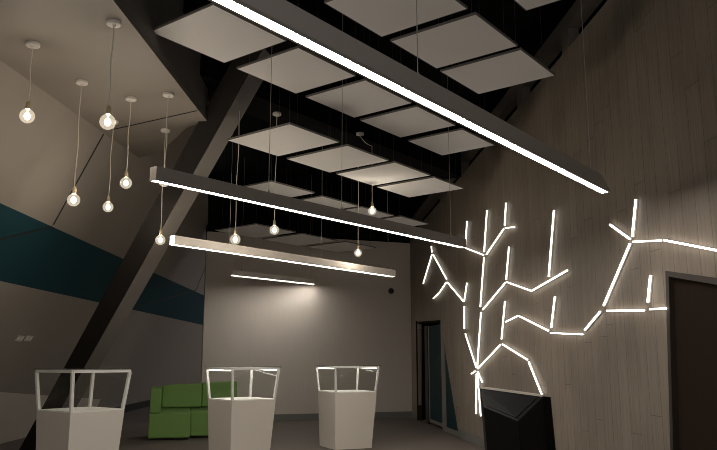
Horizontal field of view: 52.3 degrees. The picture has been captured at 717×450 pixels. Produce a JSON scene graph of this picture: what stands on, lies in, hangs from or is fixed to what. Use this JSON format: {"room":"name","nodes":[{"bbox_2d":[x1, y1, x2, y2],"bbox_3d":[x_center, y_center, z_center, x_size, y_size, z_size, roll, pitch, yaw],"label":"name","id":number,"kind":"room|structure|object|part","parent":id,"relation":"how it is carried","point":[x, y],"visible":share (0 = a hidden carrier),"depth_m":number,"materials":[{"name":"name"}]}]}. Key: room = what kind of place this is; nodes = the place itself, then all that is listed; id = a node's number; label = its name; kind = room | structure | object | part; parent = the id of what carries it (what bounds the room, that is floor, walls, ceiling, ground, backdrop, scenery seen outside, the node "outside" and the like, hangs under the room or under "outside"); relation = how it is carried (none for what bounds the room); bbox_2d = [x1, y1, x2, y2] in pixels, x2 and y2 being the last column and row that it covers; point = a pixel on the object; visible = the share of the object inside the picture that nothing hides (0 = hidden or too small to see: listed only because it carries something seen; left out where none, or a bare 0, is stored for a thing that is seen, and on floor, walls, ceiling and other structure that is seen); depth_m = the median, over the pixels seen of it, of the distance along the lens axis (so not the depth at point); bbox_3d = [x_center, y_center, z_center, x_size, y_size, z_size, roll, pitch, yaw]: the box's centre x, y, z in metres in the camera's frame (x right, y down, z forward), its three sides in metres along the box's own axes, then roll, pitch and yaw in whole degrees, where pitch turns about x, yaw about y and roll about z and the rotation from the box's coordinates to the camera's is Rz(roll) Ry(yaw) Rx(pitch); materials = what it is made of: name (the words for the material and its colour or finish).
{"room":"museum","nodes":[
{"label":"museum","id":0,"kind":"room"},
{"bbox_2d":[0,0,206,157],"bbox_3d":[-2.822,-1.751,7.059,1.655,0.726,10.245,0,-10,0],"label":"ceiling","id":1,"kind":"structure","parent":0,"point":[74,37],"depth_m":7.62,"materials":[{"name":"paint"}]},
{"bbox_2d":[24,41,39,118],"bbox_3d":[-3.097,-1.343,6.880,0.137,0.795,0.136,0,-10,0],"label":"pendant lamp","id":2,"kind":"object","parent":1,"relation":"hanging from","point":[30,44],"visible":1,"depth_m":6.89,"materials":[{"name":"glass"}]},
{"bbox_3d":[-3.099,-1.415,6.894,0.024,0.547,0.012,4,-11,-19],"label":"cord","id":3,"kind":"part","parent":2,"relation":"part of","materials":[{"name":"fabric"}]},
{"bbox_2d":[71,79,87,202],"bbox_3d":[-3.065,-0.900,7.970,0.136,1.419,0.136,0,-10,0],"label":"pendant lamp","id":4,"kind":"object","parent":1,"relation":"hanging from","point":[81,82],"visible":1,"depth_m":8.00,"materials":[{"name":"glass"}]},
{"bbox_3d":[-3.066,-0.973,7.984,0.024,1.171,0.012,5,-11,-23],"label":"cord","id":5,"kind":"part","parent":4,"relation":"part of","materials":[{"name":"fabric"}]},
{"bbox_2d":[106,120,118,208],"bbox_3d":[-3.289,-0.783,9.686,0.136,1.247,0.136,0,-10,0],"label":"pendant lamp","id":6,"kind":"object","parent":1,"relation":"hanging from","point":[113,122],"visible":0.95,"depth_m":9.69,"materials":[{"name":"glass"}]},
{"bbox_3d":[-3.289,-0.856,9.699,0.023,1.000,0.011,5,-12,-26],"label":"cord","id":7,"kind":"part","parent":6,"relation":"part of","materials":[{"name":"fabric"}]},
{"bbox_2d":[105,19,121,125],"bbox_3d":[-2.154,-1.306,6.347,0.136,0.993,0.136,0,-10,0],"label":"pendant lamp","id":8,"kind":"object","parent":1,"relation":"hanging from","point":[113,23],"visible":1,"depth_m":6.37,"materials":[{"name":"glass"}]},
{"bbox_3d":[-2.156,-1.379,6.360,0.023,0.746,0.011,5,-12,-25],"label":"cord","id":9,"kind":"part","parent":8,"relation":"part of","materials":[{"name":"fabric"}]},
{"bbox_2d":[124,96,136,185],"bbox_3d":[-2.718,-0.974,8.622,0.136,1.118,0.136,0,-10,0],"label":"pendant lamp","id":10,"kind":"object","parent":1,"relation":"hanging from","point":[130,99],"visible":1,"depth_m":8.66,"materials":[{"name":"glass"}]},
{"bbox_3d":[-2.720,-1.047,8.634,0.023,0.871,0.011,5,-12,-26],"label":"cord","id":11,"kind":"part","parent":10,"relation":"part of","materials":[{"name":"fabric"}]},
{"bbox_2d":[158,128,169,241],"bbox_3d":[-2.708,-0.535,10.108,0.138,1.641,0.136,0,-10,0],"label":"pendant lamp","id":12,"kind":"object","parent":1,"relation":"hanging from","point":[163,130],"visible":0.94,"depth_m":10.10,"materials":[{"name":"glass"}]},
{"bbox_3d":[-2.710,-0.608,10.121,0.022,1.393,0.013,4,-11,-22],"label":"cord","id":13,"kind":"part","parent":12,"relation":"part of","materials":[{"name":"fabric"}]},
{"bbox_2d":[163,92,173,167],"bbox_3d":[-2.227,-0.990,8.461,0.136,1.124,0.136,0,-10,0],"label":"pendant lamp","id":14,"kind":"object","parent":1,"relation":"hanging from","point":[168,95],"visible":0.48,"depth_m":8.51,"materials":[{"name":"plastic"}]},
{"bbox_3d":[-2.228,-1.063,8.475,0.024,0.876,0.011,6,-12,-28],"label":"cord","id":15,"kind":"part","parent":14,"relation":"part of","materials":[{"name":"fabric"}]},
{"bbox_2d":[0,60,208,443],"bbox_3d":[-5.448,4.010,31.035,3.829,6.400,57.683,0,-10,-2],"label":"wall","id":16,"kind":"structure","parent":0,"point":[59,257],"depth_m":12.16,"materials":[{"name":"beige paint"}]},
{"bbox_2d":[15,335,24,340],"bbox_3d":[-5.366,1.784,11.510,0.058,0.081,0.321,0,-10,-2],"label":"power socket","id":17,"kind":"object","parent":16,"relation":"attached to","point":[19,338],"visible":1,"depth_m":11.49,"materials":[{"name":"plastic"}]},
{"bbox_2d":[24,336,33,340],"bbox_3d":[-5.373,1.841,11.841,0.058,0.074,0.337,0,-10,-2],"label":"power socket","id":18,"kind":"object","parent":16,"relation":"attached to","point":[28,338],"visible":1,"depth_m":11.82,"materials":[{"name":"plastic"}]},
{"bbox_2d":[114,400,149,412],"bbox_3d":[-6.763,5.400,21.578,0.165,0.245,6.605,0,-10,-2],"label":"baseboard","id":19,"kind":"structure","parent":16,"relation":"attached to","point":[130,407],"depth_m":22.19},
{"bbox_2d":[114,0,207,116],"bbox_3d":[-2.055,-2.671,6.026,0.080,2.156,7.881,0,-10,0],"label":"wall","id":20,"kind":"structure","parent":0,"point":[183,61],"depth_m":7.90,"materials":[{"name":"paint"}]},
{"bbox_2d":[0,403,484,449],"bbox_3d":[-1.500,7.017,29.364,16.000,0.120,59.700,0,-10,0],"label":"floor","id":21,"kind":"structure","parent":0,"point":[393,433],"depth_m":14.01,"materials":[{"name":"carpet"}]},
{"bbox_2d":[35,368,133,449],"bbox_3d":[-3.129,2.324,8.190,0.780,1.408,0.780,-8,-13,36],"label":"display case","id":22,"kind":"object","parent":21,"relation":"on","point":[71,428],"visible":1,"depth_m":7.99,"materials":[{"name":"white paint"}]},
{"bbox_3d":[-3.605,1.862,8.202,0.101,0.414,0.044,-1,-10,3],"label":"post","id":23,"kind":"part","parent":22,"relation":"part of","materials":[{"name":"white metal"}]},
{"bbox_3d":[-3.061,1.787,7.799,0.064,0.413,0.064,-8,-13,36],"label":"post","id":24,"kind":"part","parent":22,"relation":"part of","materials":[{"name":"white metal"}]},
{"bbox_3d":[-3.129,1.662,8.312,0.750,0.030,0.750,-8,-13,36],"label":"frame","id":25,"kind":"part","parent":22,"relation":"part of","materials":[{"name":"white metal"}]},
{"bbox_3d":[-3.129,1.639,8.317,0.780,0.015,0.780,-8,-13,36],"label":"lid","id":26,"kind":"part","parent":22,"relation":"part of","materials":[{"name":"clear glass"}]},
{"bbox_3d":[-3.195,1.960,8.737,0.045,0.415,0.111,1,-11,-8],"label":"post","id":27,"kind":"part","parent":22,"relation":"part of","materials":[{"name":"white metal"}]},
{"bbox_3d":[-2.652,1.886,8.334,0.101,0.414,0.044,4,-11,-18],"label":"post","id":28,"kind":"part","parent":22,"relation":"part of","materials":[{"name":"white metal"}]},
{"bbox_2d":[19,49,269,449],"bbox_3d":[-3.424,0.791,11.014,6.197,5.450,0.546,-10,-14,42],"label":"column","id":29,"kind":"structure","parent":21,"relation":"on","point":[236,90],"depth_m":10.60,"materials":[{"name":"metal"}]},
{"bbox_2d":[148,381,236,440],"bbox_3d":[-3.292,3.700,14.670,1.728,1.059,1.300,3,-11,-14],"label":"sofa","id":30,"kind":"object","parent":21,"relation":"on","point":[181,415],"visible":0.8,"depth_m":14.31,"materials":[{"name":"green fabric"}]},
{"bbox_3d":[-3.988,3.433,14.386,0.200,0.460,1.000,3,-11,-14],"label":"arm","id":31,"kind":"part","parent":30,"relation":"part of","materials":[{"name":"green fabric"}]},
{"bbox_3d":[-3.717,3.879,14.372,0.778,0.518,1.000,3,-11,-14],"label":"seat","id":32,"kind":"part","parent":30,"relation":"part of","materials":[{"name":"green fabric"}]},
{"bbox_3d":[-3.603,3.473,14.901,0.795,0.469,0.247,3,-11,-17],"label":"backrest","id":33,"kind":"part","parent":30,"relation":"part of","materials":[{"name":"green fabric"}]},
{"bbox_3d":[-2.946,3.968,14.855,0.945,0.518,1.020,3,-11,-14],"label":"seat","id":34,"kind":"part","parent":30,"relation":"part of","materials":[{"name":"green fabric"}]},
{"bbox_3d":[-2.908,3.523,15.252,0.753,0.499,0.316,4,-11,-20],"label":"backrest","id":35,"kind":"part","parent":30,"relation":"part of","materials":[{"name":"green fabric"}]},
{"bbox_2d":[205,366,281,449],"bbox_3d":[-1.682,2.747,10.478,0.815,1.408,0.815,8,-13,-38],"label":"display case","id":36,"kind":"object","parent":21,"relation":"on","point":[234,423],"visible":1,"depth_m":10.21,"materials":[{"name":"white paint"}]},
{"bbox_3d":[-2.186,2.307,10.610,0.101,0.414,0.044,-3,-11,17],"label":"post","id":37,"kind":"part","parent":36,"relation":"part of","materials":[{"name":"white metal"}]},
{"bbox_3d":[-1.738,2.205,10.061,0.064,0.413,0.064,8,-13,-38],"label":"post","id":38,"kind":"part","parent":36,"relation":"part of","materials":[{"name":"white metal"}]},
{"bbox_3d":[-1.682,2.085,10.600,0.785,0.030,0.785,8,-13,-38],"label":"frame","id":39,"kind":"part","parent":36,"relation":"part of","materials":[{"name":"white metal"}]},
{"bbox_3d":[-1.682,2.062,10.604,0.815,0.015,0.815,8,-13,-38],"label":"lid","id":40,"kind":"part","parent":36,"relation":"part of","materials":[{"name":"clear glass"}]},
{"bbox_3d":[-1.627,2.388,11.050,0.045,0.415,0.111,-1,-11,6],"label":"post","id":41,"kind":"part","parent":36,"relation":"part of","materials":[{"name":"white metal"}]},
{"bbox_3d":[-1.180,2.287,10.501,0.101,0.414,0.044,1,-11,-4],"label":"post","id":42,"kind":"part","parent":36,"relation":"part of","materials":[{"name":"white metal"}]},
{"bbox_2d":[316,365,380,449],"bbox_3d":[-0.205,3.218,13.026,0.900,1.408,0.900,5,-12,-25],"label":"display case","id":43,"kind":"object","parent":21,"relation":"on","point":[346,417],"visible":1,"depth_m":12.65,"materials":[{"name":"white paint"}]},
{"bbox_3d":[-0.741,2.802,13.289,0.101,0.414,0.044,-6,-12,30],"label":"post","id":44,"kind":"part","parent":43,"relation":"part of","materials":[{"name":"white metal"}]},
{"bbox_3d":[-0.395,2.671,12.579,0.064,0.413,0.064,5,-12,-25],"label":"post","id":45,"kind":"part","parent":43,"relation":"part of","materials":[{"name":"white metal"}]},
{"bbox_3d":[-0.205,2.557,13.148,0.870,0.030,0.870,5,-12,-25],"label":"frame","id":46,"kind":"part","parent":43,"relation":"part of","materials":[{"name":"white metal"}]},
{"bbox_3d":[-0.019,2.865,13.629,0.045,0.415,0.111,-4,-11,19],"label":"post","id":47,"kind":"part","parent":43,"relation":"part of","materials":[{"name":"white metal"}]},
{"bbox_3d":[0.327,2.734,12.919,0.101,0.414,0.044,-2,-11,9],"label":"post","id":48,"kind":"part","parent":43,"relation":"part of","materials":[{"name":"white metal"}]},
{"bbox_2d":[479,386,555,449],"bbox_3d":[1.378,2.158,6.823,0.770,1.237,0.993,9,-14,-39],"label":"kiosk","id":49,"kind":"object","parent":21,"relation":"on","point":[512,420],"visible":1,"depth_m":6.71,"materials":[{"name":"black paint"}]},
{"bbox_3d":[1.486,1.631,7.160,0.030,0.077,0.746,9,-14,-41],"label":"edge trim","id":50,"kind":"part","parent":49,"relation":"part of","materials":[{"name":"metal"}]},
{"bbox_2d":[201,231,411,413],"bbox_3d":[-1.139,2.646,18.977,5.696,4.698,0.200,3,-11,-17],"label":"wall","id":51,"kind":"structure","parent":0,"point":[345,318],"depth_m":18.84,"materials":[{"name":"paint"}]},
{"bbox_2d":[273,411,411,420],"bbox_3d":[-1.210,4.847,18.427,5.476,0.170,0.025,3,-11,-17],"label":"baseboard","id":52,"kind":"structure","parent":51,"relation":"attached to","point":[403,414],"depth_m":18.45,"materials":[{"name":"paint"}]},
{"bbox_2d":[388,288,393,293],"bbox_3d":[0.887,1.772,19.639,0.170,0.170,0.075,3,-11,-17],"label":"round sensor","id":53,"kind":"object","parent":51,"relation":"attached to","point":[390,290],"visible":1,"depth_m":19.63,"materials":[{"name":"black plastic"}]},
{"bbox_2d":[206,171,439,242],"bbox_3d":[-0.695,-0.209,19.764,6.696,2.000,0.180,3,-11,-17],"label":"wall","id":54,"kind":"structure","parent":0,"point":[386,201],"depth_m":19.55,"materials":[{"name":"black paint"}]},
{"bbox_2d":[208,0,606,183],"bbox_3d":[-0.250,-2.793,11.703,13.500,0.150,23.000,0,-10,0],"label":"ceiling","id":55,"kind":"structure","parent":0,"point":[529,28],"depth_m":11.82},
{"bbox_2d":[154,2,286,62],"bbox_3d":[-1.401,-2.683,7.487,0.930,1.600,0.980,-8,-13,37],"label":"acoustic panel","id":56,"kind":"object","parent":55,"relation":"hanging from","point":[212,30],"visible":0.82,"depth_m":7.30,"materials":[{"name":"fabric"}]},
{"bbox_2d":[215,127,295,237],"bbox_3d":[-2.197,-0.892,15.799,1.220,2.100,1.200,-8,-13,37],"label":"acoustic panel","id":57,"kind":"object","parent":55,"relation":"hanging from","point":[255,230],"visible":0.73,"depth_m":15.59,"materials":[{"name":"fabric"}]},
{"bbox_3d":[-2.197,0.129,15.611,1.220,0.024,1.200,-8,-13,37],"label":"edge frame","id":58,"kind":"part","parent":57,"relation":"part of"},
{"bbox_2d":[183,0,349,69],"bbox_3d":[-1.308,-2.687,9.529,1.090,0.850,2.500,-8,-13,37],"label":"ceiling beam","id":59,"kind":"structure","parent":55,"relation":"attached to","point":[319,9],"depth_m":9.58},
{"bbox_2d":[231,164,314,284],"bbox_3d":[-2.035,-0.064,18.130,0.100,2.881,2.687,-9,-14,40],"label":"light bar","id":60,"kind":"object","parent":55,"relation":"hanging from","point":[241,273],"visible":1,"depth_m":17.73,"materials":[{"name":"white metal"}]},
{"bbox_2d":[235,124,314,196],"bbox_3d":[-1.535,-1.515,12.980,1.080,1.900,1.090,-8,-13,37],"label":"acoustic panel","id":61,"kind":"object","parent":55,"relation":"hanging from","point":[279,188],"visible":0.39,"depth_m":12.58,"materials":[{"name":"fabric"}]},
{"bbox_3d":[-1.535,-0.592,12.810,1.080,0.024,1.090,-8,-13,37],"label":"edge frame","id":62,"kind":"part","parent":61,"relation":"part of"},
{"bbox_2d":[170,143,394,276],"bbox_3d":[-0.945,-0.972,12.199,0.101,3.251,5.075,-8,-13,38],"label":"light bar","id":63,"kind":"object","parent":55,"relation":"hanging from","point":[175,240],"visible":0.91,"depth_m":11.37,"materials":[{"name":"white metal"}]},
{"bbox_2d":[173,244,392,276],"bbox_3d":[-0.947,0.619,11.907,0.062,0.010,5.051,-8,-13,38],"label":"diffuser","id":64,"kind":"object","parent":63,"relation":"attached to","point":[196,246],"depth_m":11.57,"materials":[{"name":"white plastic"}]},
{"bbox_2d":[227,97,338,155],"bbox_3d":[-0.994,-2.067,9.855,1.120,1.950,0.970,-8,-13,37],"label":"acoustic panel","id":65,"kind":"object","parent":55,"relation":"hanging from","point":[286,138],"visible":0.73,"depth_m":9.60,"materials":[{"name":"fabric"}]},
{"bbox_3d":[-0.994,-1.120,9.680,1.120,0.024,0.970,-8,-13,37],"label":"edge frame","id":66,"kind":"part","parent":65,"relation":"part of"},
{"bbox_2d":[237,0,355,93],"bbox_3d":[-0.696,-2.513,8.409,0.930,1.600,0.980,-8,-13,37],"label":"acoustic panel","id":67,"kind":"object","parent":55,"relation":"hanging from","point":[297,69],"visible":0.88,"depth_m":8.21,"materials":[{"name":"fabric"}]},
{"bbox_3d":[-0.696,-1.738,8.266,0.930,0.024,0.980,-8,-13,37],"label":"edge frame","id":68,"kind":"part","parent":67,"relation":"part of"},
{"bbox_2d":[262,154,336,245],"bbox_3d":[-1.339,-0.686,16.912,1.220,2.100,1.200,-8,-13,37],"label":"acoustic panel","id":69,"kind":"object","parent":55,"relation":"hanging from","point":[298,239],"visible":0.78,"depth_m":16.64,"materials":[{"name":"fabric"}]},
{"bbox_3d":[-1.339,0.335,16.723,1.220,0.024,1.200,-8,-13,37],"label":"edge frame","id":70,"kind":"part","parent":69,"relation":"part of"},
{"bbox_2d":[149,14,465,247],"bbox_3d":[-0.168,-1.633,8.624,0.101,3.251,5.096,-9,-14,39],"label":"light bar","id":71,"kind":"object","parent":55,"relation":"hanging from","point":[161,175],"visible":0.98,"depth_m":7.66,"materials":[{"name":"metal"}]},
{"bbox_2d":[153,180,461,247],"bbox_3d":[-0.170,-0.043,8.332,0.062,0.010,5.072,-9,-14,39],"label":"diffuser","id":72,"kind":"object","parent":71,"relation":"attached to","point":[175,183],"depth_m":7.77,"materials":[{"name":"white plastic"}]},
{"bbox_2d":[286,169,357,208],"bbox_3d":[-0.753,-1.313,14.072,1.080,1.900,1.090,-8,-13,37],"label":"acoustic panel","id":73,"kind":"object","parent":55,"relation":"hanging from","point":[321,199],"visible":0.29,"depth_m":13.67,"materials":[{"name":"fabric"}]},
{"bbox_3d":[-0.753,-0.391,13.902,1.080,0.024,1.090,-8,-13,37],"label":"edge frame","id":74,"kind":"part","parent":73,"relation":"part of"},
{"bbox_2d":[200,54,460,179],"bbox_3d":[-1.093,-2.201,11.195,0.650,1.200,9.500,-8,-13,37],"label":"ceiling beam","id":75,"kind":"structure","parent":55,"relation":"attached to","point":[310,114],"depth_m":11.70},
{"bbox_2d":[233,111,239,241],"bbox_3d":[-1.621,-0.780,9.780,0.136,2.110,0.136,0,-10,0],"label":"pendant lamp","id":76,"kind":"object","parent":75,"relation":"hanging from","point":[235,229],"visible":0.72,"depth_m":9.68,"materials":[{"name":"glass"}]},
{"bbox_3d":[-1.619,-0.852,9.794,0.024,1.862,0.012,5,-11,-23],"label":"cord","id":77,"kind":"part","parent":76,"relation":"part of","materials":[{"name":"fabric"}]},
{"bbox_2d":[273,112,280,231],"bbox_3d":[-1.211,-0.761,10.654,0.136,1.829,0.136,0,-10,0],"label":"pendant lamp","id":78,"kind":"object","parent":75,"relation":"hanging from","point":[277,114],"visible":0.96,"depth_m":10.66,"materials":[{"name":"glass"}]},
{"bbox_3d":[-1.209,-0.833,10.667,0.024,1.581,0.012,4,-11,-21],"label":"cord","id":79,"kind":"part","parent":78,"relation":"part of","materials":[{"name":"fabric"}]},
{"bbox_2d":[287,35,388,172],"bbox_3d":[-0.297,-1.901,10.757,1.120,1.950,0.970,-8,-13,37],"label":"acoustic panel","id":80,"kind":"object","parent":55,"relation":"hanging from","point":[342,157],"visible":0.82,"depth_m":10.50,"materials":[{"name":"fabric"}]},
{"bbox_3d":[-0.297,-0.954,10.582,1.120,0.024,0.970,-8,-13,37],"label":"edge frame","id":81,"kind":"part","parent":80,"relation":"part of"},
{"bbox_2d":[306,175,375,251],"bbox_3d":[-0.415,-0.485,17.998,1.220,2.100,1.200,-8,-13,37],"label":"acoustic panel","id":82,"kind":"object","parent":55,"relation":"hanging from","point":[343,246],"visible":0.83,"depth_m":17.82,"materials":[{"name":"fabric"}]},
{"bbox_3d":[-0.415,0.535,17.809,1.220,0.024,1.200,-8,-13,37],"label":"edge frame","id":83,"kind":"part","parent":82,"relation":"part of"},
{"bbox_2d":[357,181,358,254],"bbox_3d":[-0.005,-0.937,12.987,0.141,3.034,0.136,0,-10,0],"label":"pendant lamp","id":84,"kind":"object","parent":55,"relation":"hanging from","point":[358,181],"visible":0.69,"depth_m":12.88,"materials":[{"name":"glass"}]},
{"bbox_3d":[-0.005,-1.010,13.000,0.021,2.786,0.014,4,-11,-19],"label":"cord","id":85,"kind":"part","parent":84,"relation":"part of","materials":[{"name":"fabric"}]},
{"bbox_2d":[306,22,411,117],"bbox_3d":[0.011,-2.349,9.292,0.930,1.600,0.980,-8,-13,37],"label":"acoustic panel","id":86,"kind":"object","parent":55,"relation":"hanging from","point":[361,97],"visible":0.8,"depth_m":9.08,"materials":[{"name":"fabric"}]},
{"bbox_3d":[0.011,-1.575,9.149,0.930,0.024,0.980,-8,-13,37],"label":"edge frame","id":87,"kind":"part","parent":86,"relation":"part of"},
{"bbox_2d":[326,168,393,217],"bbox_3d":[-0.030,-1.140,15.007,1.080,1.900,1.090,-8,-13,37],"label":"acoustic panel","id":88,"kind":"object","parent":55,"relation":"hanging from","point":[362,210],"visible":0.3,"depth_m":14.59,"materials":[{"name":"fabric"}]},
{"bbox_3d":[-0.031,-0.218,14.836,1.080,0.024,1.090,-8,-13,37],"label":"edge frame","id":89,"kind":"part","parent":88,"relation":"part of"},
{"bbox_2d":[356,132,373,212],"bbox_3d":[0.126,-0.822,11.814,0.136,1.286,0.510,-6,-12,31],"label":"pendant lamp","id":90,"kind":"object","parent":55,"relation":"hanging from","point":[360,134],"visible":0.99,"depth_m":11.84,"materials":[{"name":"glass"}]},
{"bbox_2d":[336,43,429,185],"bbox_3d":[0.390,-1.744,11.603,1.120,1.950,0.970,-8,-13,37],"label":"acoustic panel","id":91,"kind":"object","parent":55,"relation":"hanging from","point":[394,171],"visible":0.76,"depth_m":11.34,"materials":[{"name":"fabric"}]},
{"bbox_3d":[0.390,-0.797,11.428,1.120,0.024,0.970,-8,-13,37],"label":"edge frame","id":92,"kind":"part","parent":91,"relation":"part of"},
{"bbox_2d":[324,0,467,36],"bbox_3d":[0.344,-2.793,6.757,0.970,1.650,0.885,-8,-13,37],"label":"acoustic panel","id":93,"kind":"object","parent":55,"relation":"hanging from","point":[381,17],"visible":1,"depth_m":6.71,"materials":[{"name":"fabric"}]},
{"bbox_2d":[365,206,428,225],"bbox_3d":[0.769,-0.972,15.916,1.080,1.900,1.090,-8,-13,37],"label":"acoustic panel","id":94,"kind":"object","parent":55,"relation":"hanging from","point":[400,219],"visible":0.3,"depth_m":15.43,"materials":[{"name":"fabric"}]},
{"bbox_3d":[0.769,-0.050,15.745,1.080,0.024,1.090,-8,-13,37],"label":"edge frame","id":95,"kind":"part","parent":94,"relation":"part of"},
{"bbox_2d":[360,17,455,137],"bbox_3d":[0.683,-2.187,10.170,0.930,1.600,0.980,-8,-13,37],"label":"acoustic panel","id":96,"kind":"object","parent":55,"relation":"hanging from","point":[415,119],"visible":0.8,"depth_m":9.96,"materials":[{"name":"fabric"}]},
{"bbox_3d":[0.683,-1.412,10.027,0.930,0.024,0.980,-8,-13,37],"label":"edge frame","id":97,"kind":"part","parent":96,"relation":"part of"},
{"bbox_2d":[209,0,610,193],"bbox_3d":[0.767,-2.265,5.211,0.102,3.251,5.112,-8,-13,37],"label":"light bar","id":98,"kind":"object","parent":55,"relation":"hanging from","point":[282,18],"visible":1,"depth_m":4.20,"materials":[{"name":"metal"}]},
{"bbox_2d":[377,80,463,196],"bbox_3d":[1.050,-1.582,12.481,1.120,1.950,0.970,-8,-13,37],"label":"acoustic panel","id":99,"kind":"object","parent":55,"relation":"hanging from","point":[427,185],"visible":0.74,"depth_m":12.27,"materials":[{"name":"fabric"}]},
{"bbox_3d":[1.050,-0.635,12.306,1.120,0.024,0.970,-8,-13,37],"label":"edge frame","id":100,"kind":"part","parent":99,"relation":"part of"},
{"bbox_2d":[408,74,494,154],"bbox_3d":[1.399,-2.014,11.105,0.930,1.600,0.980,-8,-13,37],"label":"acoustic panel","id":101,"kind":"object","parent":55,"relation":"hanging from","point":[461,139],"visible":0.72,"depth_m":10.92,"materials":[{"name":"fabric"}]},
{"bbox_3d":[1.399,-1.239,10.961,0.930,0.024,0.980,-8,-13,37],"label":"edge frame","id":102,"kind":"part","parent":101,"relation":"part of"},
{"bbox_2d":[390,5,517,68],"bbox_3d":[0.973,-2.647,7.545,0.970,1.650,0.885,-8,-13,37],"label":"acoustic panel","id":103,"kind":"object","parent":55,"relation":"hanging from","point":[469,36],"visible":1,"depth_m":7.34,"materials":[{"name":"fabric"}]},
{"bbox_2d":[440,4,554,93],"bbox_3d":[1.562,-2.504,8.317,0.970,1.650,0.885,-8,-13,37],"label":"acoustic panel","id":104,"kind":"object","parent":55,"relation":"hanging from","point":[513,67],"visible":0.88,"depth_m":8.11,"materials":[{"name":"fabric"}]},
{"bbox_3d":[1.562,-1.705,8.169,0.970,0.024,0.885,-8,-13,37],"label":"edge frame","id":105,"kind":"part","parent":104,"relation":"part of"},
{"bbox_2d":[413,0,602,220],"bbox_3d":[2.521,-1.973,12.173,0.161,1.291,16.600,1,-11,-6],"label":"ceiling","id":106,"kind":"structure","parent":55,"relation":"attached to","point":[566,31],"depth_m":10.51,"materials":[{"name":"paint"}]},
{"bbox_3d":[1.964,-0.649,16.808,0.140,0.373,0.240,1,-11,-6],"label":"post","id":107,"kind":"part","parent":106,"relation":"part of","materials":[{"name":"paint"}]},
{"bbox_3d":[2.173,-1.080,15.019,0.140,0.373,0.240,1,-11,-6],"label":"post","id":108,"kind":"part","parent":106,"relation":"part of","materials":[{"name":"paint"}]},
{"bbox_3d":[2.592,-1.944,11.441,0.140,0.373,0.240,1,-11,-6],"label":"post","id":109,"kind":"part","parent":106,"relation":"part of","materials":[{"name":"paint"}]},
{"bbox_3d":[2.801,-2.376,9.652,0.140,0.373,0.240,1,-11,-6],"label":"post","id":110,"kind":"part","parent":106,"relation":"part of","materials":[{"name":"paint"}]},
{"bbox_2d":[514,0,559,10],"bbox_3d":[1.405,-2.835,5.347,0.900,2.080,0.920,-8,-13,37],"label":"acoustic panel","id":111,"kind":"object","parent":55,"relation":"hanging from","point":[527,5],"visible":1,"depth_m":5.66,"materials":[{"name":"fabric"}]},
{"bbox_2d":[422,323,439,418],"bbox_3d":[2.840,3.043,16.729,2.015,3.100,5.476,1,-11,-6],"label":"door frame","id":112,"kind":"structure","parent":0,"point":[426,324],"depth_m":19.16,"materials":[{"name":"black metal"}]},
{"bbox_2d":[453,147,483,183],"bbox_3d":[3.423,-1.250,11.939,0.107,2.800,18.200,1,-11,-6],"label":"wall","id":113,"kind":"structure","parent":0,"point":[481,149],"depth_m":17.41,"materials":[{"name":"brown wood"}]},
{"bbox_2d":[410,0,716,449],"bbox_3d":[2.453,0.655,11.167,0.086,5.772,17.600,1,-11,-6],"label":"wall","id":114,"kind":"structure","parent":0,"point":[650,69],"depth_m":8.44,"materials":[{"name":"brown wood"}]},
{"bbox_2d":[411,411,416,419],"bbox_3d":[1.449,4.927,18.863,0.025,0.170,0.730,1,-11,-6],"label":"baseboard","id":115,"kind":"structure","parent":114,"relation":"attached to","point":[414,415],"depth_m":18.81,"materials":[{"name":"paint"}]},
{"bbox_2d":[416,320,458,436],"bbox_3d":[1.784,3.337,16.639,0.120,2.488,4.246,1,-11,-6],"label":"door","id":116,"kind":"structure","parent":114,"relation":"in","point":[439,402],"depth_m":16.59,"materials":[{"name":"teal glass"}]},
{"bbox_3d":[1.666,3.624,17.735,0.040,2.323,0.307,1,-11,-6],"label":"post","id":117,"kind":"part","parent":116,"relation":"part of","materials":[{"name":"black metal"}]},
{"bbox_3d":[1.782,4.480,16.528,0.042,0.080,1.446,1,-11,-6],"label":"rail","id":118,"kind":"part","parent":116,"relation":"part of","materials":[{"name":"grey metal"}]},
{"bbox_3d":[1.940,3.146,15.284,0.080,2.373,1.494,1,-11,-6],"label":"slanted frame","id":119,"kind":"part","parent":116,"relation":"part of","materials":[{"name":"black metal"}]},
{"bbox_3d":[1.950,3.309,15.163,0.020,1.807,1.114,1,-11,-6],"label":"sidelight glass","id":120,"kind":"part","parent":116,"relation":"part of","materials":[{"name":"glass"}]},
{"bbox_3d":[1.955,4.239,14.950,0.080,0.100,1.194,1,-11,-6],"label":"sidelight sill","id":121,"kind":"part","parent":116,"relation":"part of","materials":[{"name":"grey metal"}]},
{"bbox_2d":[459,429,484,448],"bbox_3d":[2.416,3.384,10.515,0.028,0.170,7.747,1,-11,-6],"label":"baseboard","id":122,"kind":"structure","parent":114,"relation":"attached to","point":[472,438],"depth_m":13.35,"materials":[{"name":"paint"}]},
{"bbox_2d":[423,203,568,415],"bbox_3d":[2.123,1.632,13.389,0.043,3.571,8.951,1,-11,-6],"label":"light","id":123,"kind":"object","parent":114,"relation":"attached to","point":[477,366],"depth_m":12.75,"materials":[{"name":"white plastic"}]},
{"bbox_2d":[501,296,667,338],"bbox_3d":[2.595,1.099,9.258,0.043,0.618,5.067,1,-11,-6],"label":"light","id":124,"kind":"object","parent":114,"relation":"attached to","point":[599,313],"depth_m":9.57,"materials":[{"name":"white plastic"}]},
{"bbox_2d":[603,199,716,305],"bbox_3d":[2.853,0.202,7.115,0.043,1.011,2.158,1,-11,-6],"label":"light","id":125,"kind":"object","parent":114,"relation":"attached to","point":[612,286],"depth_m":7.48,"materials":[{"name":"white plastic"}]},
{"bbox_2d":[665,271,716,449],"bbox_3d":[3.015,1.459,6.036,0.113,2.326,1.715,1,-11,-6],"label":"door","id":126,"kind":"structure","parent":114,"relation":"in","point":[691,300],"depth_m":6.49,"materials":[{"name":"brown wood"}]}
]}

